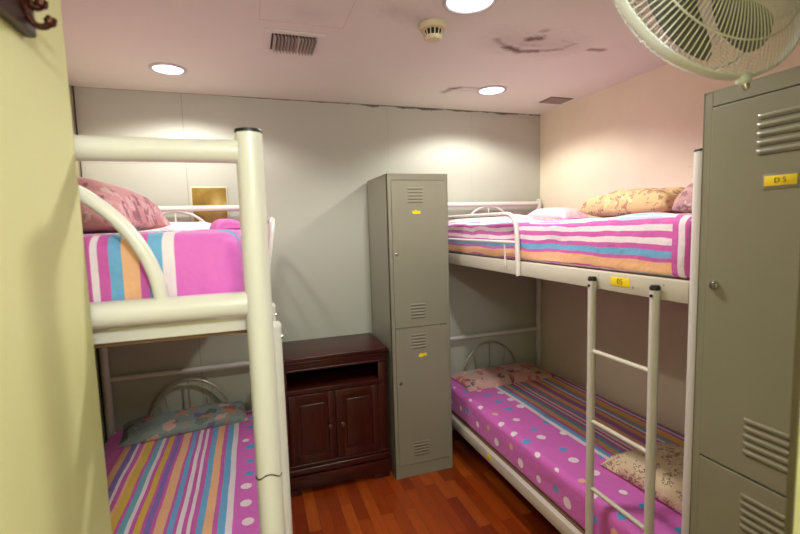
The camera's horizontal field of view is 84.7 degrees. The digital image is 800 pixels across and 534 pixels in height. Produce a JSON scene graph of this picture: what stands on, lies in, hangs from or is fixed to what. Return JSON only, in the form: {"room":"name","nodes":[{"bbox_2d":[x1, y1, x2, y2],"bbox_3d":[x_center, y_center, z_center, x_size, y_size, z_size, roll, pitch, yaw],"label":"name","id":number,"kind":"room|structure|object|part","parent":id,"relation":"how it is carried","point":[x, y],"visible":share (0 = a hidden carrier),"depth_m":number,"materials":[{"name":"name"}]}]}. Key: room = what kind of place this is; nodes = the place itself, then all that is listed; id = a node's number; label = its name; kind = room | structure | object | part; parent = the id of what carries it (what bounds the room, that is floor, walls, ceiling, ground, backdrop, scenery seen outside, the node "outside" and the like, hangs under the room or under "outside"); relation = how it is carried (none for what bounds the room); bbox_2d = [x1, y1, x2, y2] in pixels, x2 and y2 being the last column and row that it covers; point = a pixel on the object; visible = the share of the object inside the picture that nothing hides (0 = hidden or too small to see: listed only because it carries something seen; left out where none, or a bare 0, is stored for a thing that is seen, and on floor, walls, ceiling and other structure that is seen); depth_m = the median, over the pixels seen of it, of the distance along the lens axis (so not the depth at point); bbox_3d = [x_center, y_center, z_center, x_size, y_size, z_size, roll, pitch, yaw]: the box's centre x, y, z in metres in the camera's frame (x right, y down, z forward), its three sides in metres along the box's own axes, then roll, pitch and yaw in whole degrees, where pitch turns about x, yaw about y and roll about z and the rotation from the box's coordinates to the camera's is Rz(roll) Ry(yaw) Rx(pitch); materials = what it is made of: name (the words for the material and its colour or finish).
{"room":"dormitory","nodes":[
{"label":"dormitory","id":0,"kind":"room"},
{"bbox_2d":[0,0,111,533],"bbox_3d":[-0.426,0.433,-0.568,0.704,2.292,2.530,-4,6,-18],"label":"wall","id":1,"kind":"structure","parent":0,"point":[53,477],"depth_m":0.56,"materials":[{"name":"yellow paint"}]},
{"bbox_2d":[0,0,56,37],"bbox_3d":[-0.389,-0.311,0.369,0.045,0.077,0.395,-4,6,-18],"label":"hook rail","id":2,"kind":"object","parent":1,"relation":"attached to","point":[19,14],"visible":1,"depth_m":0.53,"materials":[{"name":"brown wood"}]},
{"bbox_2d":[68,84,105,445],"bbox_3d":[-1.435,0.269,1.472,0.100,2.292,1.992,-4,6,-18],"label":"wall","id":3,"kind":"structure","parent":0,"point":[70,92],"depth_m":2.44,"materials":[{"name":"beige paint"}]},
{"bbox_2d":[72,86,106,442],"bbox_3d":[-1.692,0.161,2.418,0.016,2.241,0.008,1,6,26],"label":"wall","id":4,"kind":"structure","parent":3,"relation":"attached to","point":[72,86],"depth_m":2.45,"materials":[{"name":"grey paint"}]},
{"bbox_2d":[71,86,539,441],"bbox_3d":[-0.334,0.096,2.937,3.130,2.292,0.100,-4,6,-18],"label":"wall","id":5,"kind":"structure","parent":0,"point":[320,158],"depth_m":2.79,"materials":[{"name":"white paint"}]},
{"bbox_2d":[190,187,228,222],"bbox_3d":[-1.114,-0.359,2.575,0.200,0.223,0.010,-4,6,-18],"label":"board","id":6,"kind":"object","parent":5,"relation":"attached to","point":[200,196],"visible":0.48,"depth_m":2.57,"materials":[{"name":"brown metal"}]},
{"bbox_2d":[291,430,560,533],"bbox_3d":[0.440,1.473,0.869,3.130,0.100,4.722,-4,6,-18],"label":"floor","id":7,"kind":"structure","parent":0,"point":[471,496],"depth_m":2.38,"materials":[{"name":"brown wood"}]},
{"bbox_2d":[73,127,292,533],"bbox_3d":[-0.916,0.535,1.663,0.928,1.694,1.952,-4,6,-18],"label":"bunk bed","id":8,"kind":"object","parent":7,"relation":"on","point":[251,311],"visible":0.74,"depth_m":0.81,"materials":[{"name":"beige metal"}]},
{"bbox_3d":[-1.636,0.495,2.428,0.038,1.659,0.038,-4,6,-18],"label":"head post","id":9,"kind":"part","parent":8,"relation":"part of","materials":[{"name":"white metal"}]},
{"bbox_3d":[-0.664,-0.188,0.681,0.777,0.041,0.041,-4,6,-18],"label":"rail","id":10,"kind":"part","parent":8,"relation":"part of","materials":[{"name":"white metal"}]},
{"bbox_2d":[83,229,243,301],"bbox_3d":[-0.963,-0.034,1.608,0.759,0.189,1.833,-4,6,-18],"label":"mattress","id":11,"kind":"object","parent":8,"relation":"on","point":[202,261],"visible":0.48,"depth_m":0.82,"materials":[{"name":"fabric"}]},
{"bbox_2d":[77,177,170,233],"bbox_3d":[-0.826,-0.132,0.949,0.520,0.130,0.320,-3,6,-13],"label":"pillow","id":12,"kind":"object","parent":11,"relation":"on","point":[142,213],"visible":0.38,"depth_m":0.91,"materials":[{"name":"pink fabric"}]},
{"bbox_2d":[138,222,210,231],"bbox_3d":[-1.185,-0.204,2.251,0.560,0.051,0.340,-4,6,-18],"label":"pillow","id":13,"kind":"object","parent":11,"relation":"on","point":[175,226],"visible":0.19,"depth_m":2.14,"materials":[{"name":"white fabric"}]},
{"bbox_2d":[209,219,240,229],"bbox_3d":[-0.771,-0.189,1.947,0.120,0.051,0.140,-6,7,-35],"label":"cloth","id":14,"kind":"object","parent":11,"relation":"on","point":[219,223],"visible":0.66,"depth_m":1.91,"materials":[{"name":"pink fabric"}]},
{"bbox_3d":[-0.656,0.091,0.707,0.777,0.045,0.045,-4,6,-18],"label":"foot rail","id":15,"kind":"part","parent":8,"relation":"part of","materials":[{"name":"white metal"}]},
{"bbox_3d":[-1.245,0.607,2.570,0.787,0.027,0.027,-4,6,-18],"label":"head rail","id":16,"kind":"part","parent":8,"relation":"part of","materials":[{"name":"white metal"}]},
{"bbox_2d":[104,410,259,533],"bbox_3d":[-0.933,1.036,1.711,0.783,0.186,1.830,-4,6,-18],"label":"mattress","id":17,"kind":"object","parent":8,"relation":"on","point":[204,481],"visible":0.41,"depth_m":1.89,"materials":[{"name":"multicoloured fabric"}]},
{"bbox_2d":[117,401,249,447],"bbox_3d":[-1.193,0.850,2.454,0.640,0.073,0.249,-4,6,-25],"label":"pillow","id":18,"kind":"object","parent":17,"relation":"on","point":[168,424],"visible":1,"depth_m":2.40,"materials":[{"name":"fabric"}]},
{"bbox_3d":[-1.273,-0.329,2.481,0.787,0.033,0.033,-4,6,-18],"label":"head rail","id":19,"kind":"part","parent":8,"relation":"part of","materials":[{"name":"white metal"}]},
{"bbox_3d":[-0.254,0.589,0.886,0.048,1.684,0.048,-4,6,-18],"label":"foot post","id":20,"kind":"part","parent":8,"relation":"part of","materials":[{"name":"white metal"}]},
{"bbox_3d":[-0.660,-0.083,2.142,0.071,0.299,1.033,-4,6,-18],"label":"guard rail","id":21,"kind":"part","parent":8,"relation":"part of","materials":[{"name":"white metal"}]},
{"bbox_2d":[282,333,391,496],"bbox_3d":[-0.423,0.873,2.688,0.647,0.800,0.414,-4,6,-18],"label":"base cabinet","id":22,"kind":"object","parent":7,"relation":"on","point":[336,387],"visible":0.8,"depth_m":2.54,"materials":[{"name":"brown wood"}]},
{"bbox_3d":[-0.492,0.911,2.489,0.258,0.401,0.020,-4,6,-18],"label":"door","id":23,"kind":"part","parent":22,"relation":"part of","materials":[{"name":"brown wood"}]},
{"bbox_3d":[-0.492,0.911,2.490,0.178,0.321,0.015,-4,6,-18],"label":"raised panel","id":24,"kind":"part","parent":22,"relation":"part of","materials":[{"name":"brown wood"}]},
{"bbox_2d":[285,363,382,396],"bbox_3d":[-0.433,0.674,2.679,0.583,0.027,0.363,-4,6,-18],"label":"shelf","id":25,"kind":"object","parent":22,"relation":"attached to","point":[313,383],"depth_m":2.59,"materials":[{"name":"brown wood"}]},
{"bbox_3d":[-0.246,0.896,2.571,0.258,0.401,0.020,-4,6,-18],"label":"door","id":26,"kind":"part","parent":22,"relation":"part of","materials":[{"name":"brown wood"}]},
{"bbox_3d":[-0.246,0.896,2.572,0.178,0.321,0.015,-4,6,-18],"label":"raised panel","id":27,"kind":"part","parent":22,"relation":"part of","materials":[{"name":"brown wood"}]},
{"bbox_3d":[-0.145,0.849,2.801,0.022,0.739,0.365,-4,6,-18],"label":"panel","id":28,"kind":"part","parent":22,"relation":"part of","materials":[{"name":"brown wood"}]},
{"bbox_2d":[367,173,452,479],"bbox_3d":[0.059,0.346,2.789,0.370,1.800,0.448,-4,6,-18],"label":"locker","id":29,"kind":"object","parent":7,"relation":"on","point":[408,213],"visible":1,"depth_m":2.59,"materials":[{"name":"grey metal"}]},
{"bbox_2d":[407,187,423,202],"bbox_3d":[0.088,-0.411,2.506,0.100,0.088,0.003,-4,6,-18],"label":"vent","id":30,"kind":"object","parent":29,"relation":"attached to","point":[414,194],"depth_m":2.51,"materials":[{"name":"grey metal"}]},
{"bbox_2d":[410,303,425,318],"bbox_3d":[0.108,0.257,2.569,0.100,0.088,0.003,-4,6,-18],"label":"vent","id":31,"kind":"object","parent":29,"relation":"attached to","point":[417,310],"depth_m":2.57,"materials":[{"name":"grey metal"}]},
{"bbox_3d":[0.112,-0.074,2.554,0.324,0.846,0.019,-4,6,-18],"label":"door","id":32,"kind":"part","parent":29,"relation":"part of","materials":[{"name":"grey metal"}]},
{"bbox_2d":[411,333,426,348],"bbox_3d":[0.113,0.436,2.586,0.100,0.088,0.003,-4,6,-18],"label":"vent","id":33,"kind":"object","parent":29,"relation":"attached to","point":[418,340],"depth_m":2.59,"materials":[{"name":"grey metal"}]},
{"bbox_3d":[0.137,0.766,2.634,0.324,0.833,0.019,-4,6,-18],"label":"door","id":34,"kind":"part","parent":29,"relation":"part of","materials":[{"name":"grey metal"}]},
{"bbox_2d":[414,439,429,455],"bbox_3d":[0.133,1.091,2.649,0.100,0.088,0.003,-4,6,-18],"label":"vent","id":35,"kind":"object","parent":29,"relation":"attached to","point":[421,446],"depth_m":2.65,"materials":[{"name":"grey metal"}]},
{"bbox_2d":[448,148,701,533],"bbox_3d":[0.943,0.421,2.292,0.918,1.694,1.934,-4,6,-18],"label":"bunk bed","id":36,"kind":"object","parent":7,"relation":"on","point":[680,290],"visible":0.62,"depth_m":1.58,"materials":[{"name":"beige metal"}]},
{"bbox_3d":[0.380,-0.148,2.489,0.023,0.298,1.033,-4,6,-18],"label":"guard rail","id":37,"kind":"part","parent":36,"relation":"part of","materials":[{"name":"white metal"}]},
{"bbox_3d":[0.627,-0.445,3.113,0.815,0.033,0.033,-4,6,-18],"label":"head rail","id":38,"kind":"part","parent":36,"relation":"part of","materials":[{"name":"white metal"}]},
{"bbox_3d":[0.655,0.490,3.203,0.815,0.027,0.027,-4,6,-18],"label":"head rail","id":39,"kind":"part","parent":36,"relation":"part of","materials":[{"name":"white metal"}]},
{"bbox_3d":[0.569,1.066,2.227,0.028,0.060,1.846,-4,6,-18],"label":"rail","id":40,"kind":"part","parent":36,"relation":"part of","materials":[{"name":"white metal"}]},
{"bbox_3d":[1.051,0.331,3.323,0.038,1.659,0.038,-4,6,-18],"label":"head post","id":41,"kind":"part","parent":36,"relation":"part of","materials":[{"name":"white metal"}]},
{"bbox_2d":[451,366,683,533],"bbox_3d":[0.965,0.919,2.353,0.811,0.185,1.812,-4,6,-18],"label":"mattress","id":42,"kind":"object","parent":36,"relation":"on","point":[539,426],"visible":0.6,"depth_m":2.21,"materials":[{"name":"fabric"}]},
{"bbox_2d":[451,362,555,391],"bbox_3d":[0.716,0.743,3.059,0.686,0.058,0.303,-4,6,-18],"label":"pillow","id":43,"kind":"object","parent":42,"relation":"on","point":[494,376],"visible":1,"depth_m":2.99,"materials":[{"name":"fabric"}]},
{"bbox_2d":[601,442,683,513],"bbox_3d":[1.153,0.832,1.764,0.400,0.107,0.500,-4,6,-21],"label":"pillow","id":44,"kind":"object","parent":42,"relation":"on","point":[630,465],"visible":0.33,"depth_m":1.77,"materials":[{"name":"beige fabric"}]},
{"bbox_3d":[0.538,-0.001,2.125,0.028,0.064,1.846,-4,6,-18],"label":"rail","id":45,"kind":"part","parent":36,"relation":"part of","materials":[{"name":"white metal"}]},
{"bbox_2d":[448,213,691,278],"bbox_3d":[0.929,-0.158,2.241,0.824,0.205,1.827,-4,6,-18],"label":"mattress","id":46,"kind":"object","parent":36,"relation":"on","point":[658,244],"visible":0.67,"depth_m":1.60,"materials":[{"name":"fabric"}]},
{"bbox_2d":[448,214,541,222],"bbox_3d":[0.621,-0.316,2.831,0.540,0.055,0.340,-4,6,-24],"label":"sheet","id":47,"kind":"object","parent":46,"relation":"on","point":[518,216],"visible":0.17,"depth_m":2.69,"materials":[{"name":"white fabric"}]},
{"bbox_2d":[527,207,588,218],"bbox_3d":[1.019,-0.350,2.899,0.200,0.087,0.420,-4,6,-21],"label":"pillow","id":48,"kind":"object","parent":46,"relation":"on","point":[554,212],"visible":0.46,"depth_m":2.75,"materials":[{"name":"white fabric"}]},
{"bbox_2d":[578,187,684,216],"bbox_3d":[1.041,-0.269,1.833,0.360,0.123,0.420,-4,6,-21],"label":"pillow","id":49,"kind":"object","parent":46,"relation":"on","point":[617,203],"visible":0.52,"depth_m":1.72,"materials":[{"name":"beige fabric"}]},
{"bbox_2d":[672,182,692,212],"bbox_3d":[1.161,-0.273,1.535,0.360,0.178,0.200,-4,6,-24],"label":"pillow","id":50,"kind":"object","parent":46,"relation":"on","point":[683,202],"visible":0.04,"depth_m":1.52,"materials":[{"name":"pink fabric"}]},
{"bbox_3d":[0.853,0.519,1.274,0.048,1.684,0.048,-4,6,-18],"label":"foot post","id":51,"kind":"part","parent":36,"relation":"part of","materials":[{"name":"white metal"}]},
{"bbox_2d":[689,66,799,533],"bbox_3d":[1.014,0.487,1.018,0.452,1.800,0.380,-4,6,-18],"label":"locker","id":52,"kind":"object","parent":7,"relation":"on","point":[749,236],"visible":0.88,"depth_m":0.98,"materials":[{"name":"grey metal"}]},
{"bbox_3d":[0.830,0.902,0.991,0.019,0.833,0.334,-4,6,-18],"label":"door","id":53,"kind":"part","parent":52,"relation":"part of","materials":[{"name":"grey metal"}]},
{"bbox_2d":[739,492,784,533],"bbox_3d":[0.804,0.570,0.973,0.003,0.088,0.100,-4,6,-18],"label":"vent","id":54,"kind":"object","parent":52,"relation":"attached to","point":[757,515],"depth_m":0.98,"materials":[{"name":"grey metal"}]},
{"bbox_2d":[742,418,789,474],"bbox_3d":[0.799,0.390,0.956,0.003,0.088,0.100,-4,6,-18],"label":"vent","id":55,"kind":"object","parent":52,"relation":"attached to","point":[765,443],"depth_m":0.96,"materials":[{"name":"grey metal"}]},
{"bbox_2d":[756,105,799,155],"bbox_3d":[0.779,-0.277,0.892,0.003,0.088,0.100,-4,6,-18],"label":"vent","id":56,"kind":"object","parent":52,"relation":"attached to","point":[777,126],"depth_m":0.90,"materials":[{"name":"grey metal"}]},
{"bbox_2d":[60,0,796,114],"bbox_3d":[0.369,-0.908,0.642,3.130,0.100,4.722,-4,6,-18],"label":"ceiling","id":57,"kind":"structure","parent":0,"point":[539,50],"depth_m":1.96,"materials":[{"name":"white paint"}]},
{"bbox_2d":[148,62,186,75],"bbox_3d":[-1.115,-0.949,2.110,0.166,0.008,0.166,-4,6,-18],"label":"recessed light","id":58,"kind":"object","parent":57,"relation":"in","point":[170,69],"visible":1,"depth_m":2.10,"materials":[{"name":"white"}]},
{"bbox_2d":[153,65,182,73],"bbox_3d":[-1.115,-0.949,2.110,0.132,0.004,0.132,-4,6,-18],"label":"diffuser","id":59,"kind":"object","parent":58,"relation":"attached to","point":[161,69],"depth_m":2.10,"materials":[{"name":"white plastic"}]},
{"bbox_2d":[263,28,324,56],"bbox_3d":[-0.453,-0.939,1.856,0.238,0.020,0.230,-4,6,-18],"label":"ceiling vent","id":60,"kind":"object","parent":57,"relation":"in","point":[277,41],"visible":1,"depth_m":1.83,"materials":[{"name":"white metal"}]},
{"bbox_2d":[259,0,355,28],"bbox_3d":[-0.322,-0.921,1.528,0.318,0.002,0.340,-4,6,-18],"label":"access panel","id":61,"kind":"object","parent":57,"relation":"attached to","point":[260,0],"depth_m":1.66,"materials":[{"name":"white paint"}]},
{"bbox_2d":[419,19,446,43],"bbox_3d":[0.131,-0.923,1.734,0.112,0.062,0.112,-4,6,-18],"label":"smoke detector","id":62,"kind":"object","parent":57,"relation":"attached to","point":[432,30],"visible":1,"depth_m":1.71,"materials":[{"name":"beige plastic"}]},
{"bbox_2d":[442,0,497,14],"bbox_3d":[0.246,-0.936,1.545,0.196,0.008,0.196,-4,6,-18],"label":"recessed light","id":63,"kind":"object","parent":57,"relation":"in","point":[461,7],"visible":1,"depth_m":1.58,"materials":[{"name":"white"}]},
{"bbox_2d":[447,0,491,11],"bbox_3d":[0.246,-0.936,1.545,0.162,0.004,0.162,-4,6,-18],"label":"diffuser","id":64,"kind":"object","parent":63,"relation":"attached to","point":[452,5],"depth_m":1.57,"materials":[{"name":"white plastic"}]},
{"bbox_2d":[477,85,506,94],"bbox_3d":[0.543,-1.045,2.601,0.176,0.008,0.176,-4,6,-18],"label":"recessed light","id":65,"kind":"object","parent":57,"relation":"in","point":[493,89],"visible":1,"depth_m":2.59,"materials":[{"name":"white"}]},
{"bbox_2d":[480,87,503,93],"bbox_3d":[0.543,-1.045,2.601,0.142,0.004,0.142,-4,6,-18],"label":"diffuser","id":66,"kind":"object","parent":65,"relation":"attached to","point":[484,90],"depth_m":2.59,"materials":[{"name":"white plastic"}]},
{"bbox_2d":[539,97,573,104],"bbox_3d":[1.018,-1.083,2.863,0.170,0.009,0.130,-4,6,-18],"label":"ceiling vent","id":67,"kind":"object","parent":57,"relation":"in","point":[552,100],"visible":1,"depth_m":2.84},
{"bbox_2d":[540,14,799,433],"bbox_3d":[1.520,0.114,2.177,0.100,2.292,2.522,-4,6,-18],"label":"wall","id":68,"kind":"structure","parent":0,"point":[645,130],"depth_m":2.57,"materials":[{"name":"beige paint"}]},
{"bbox_2d":[793,425,799,533],"bbox_3d":[1.525,0.340,-0.196,1.614,2.292,2.000,-4,6,-18],"label":"wall","id":69,"kind":"structure","parent":0,"point":[796,529],"depth_m":0.49,"materials":[{"name":"yellow paint"}]},
{"bbox_2d":[612,0,799,90],"bbox_3d":[0.615,-0.526,0.746,0.459,0.439,0.341,2,7,36],"label":"wall fan","id":70,"kind":"object","parent":69,"relation":"attached to","point":[747,25],"visible":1,"depth_m":0.76,"materials":[{"name":"cream painted wire"},{"name":"cream plastic"}]},
{"bbox_3d":[0.487,-0.449,0.762,0.150,0.174,0.038,-5,6,-28],"label":"blade","id":71,"kind":"part","parent":70,"relation":"part of","materials":[{"name":"white plastic"}]},
{"bbox_3d":[0.624,-0.448,0.802,0.183,0.139,0.072,-4,6,-18],"label":"blade","id":72,"kind":"part","parent":70,"relation":"part of","materials":[{"name":"white plastic"}]},
{"bbox_2d":[784,262,799,533],"bbox_3d":[0.463,0.305,0.505,0.052,2.291,0.008,-4,6,-18],"label":"trim","id":73,"kind":"structure","parent":69,"relation":"attached to","point":[795,404],"depth_m":0.48,"materials":[{"name":"grey metal"}]}
]}

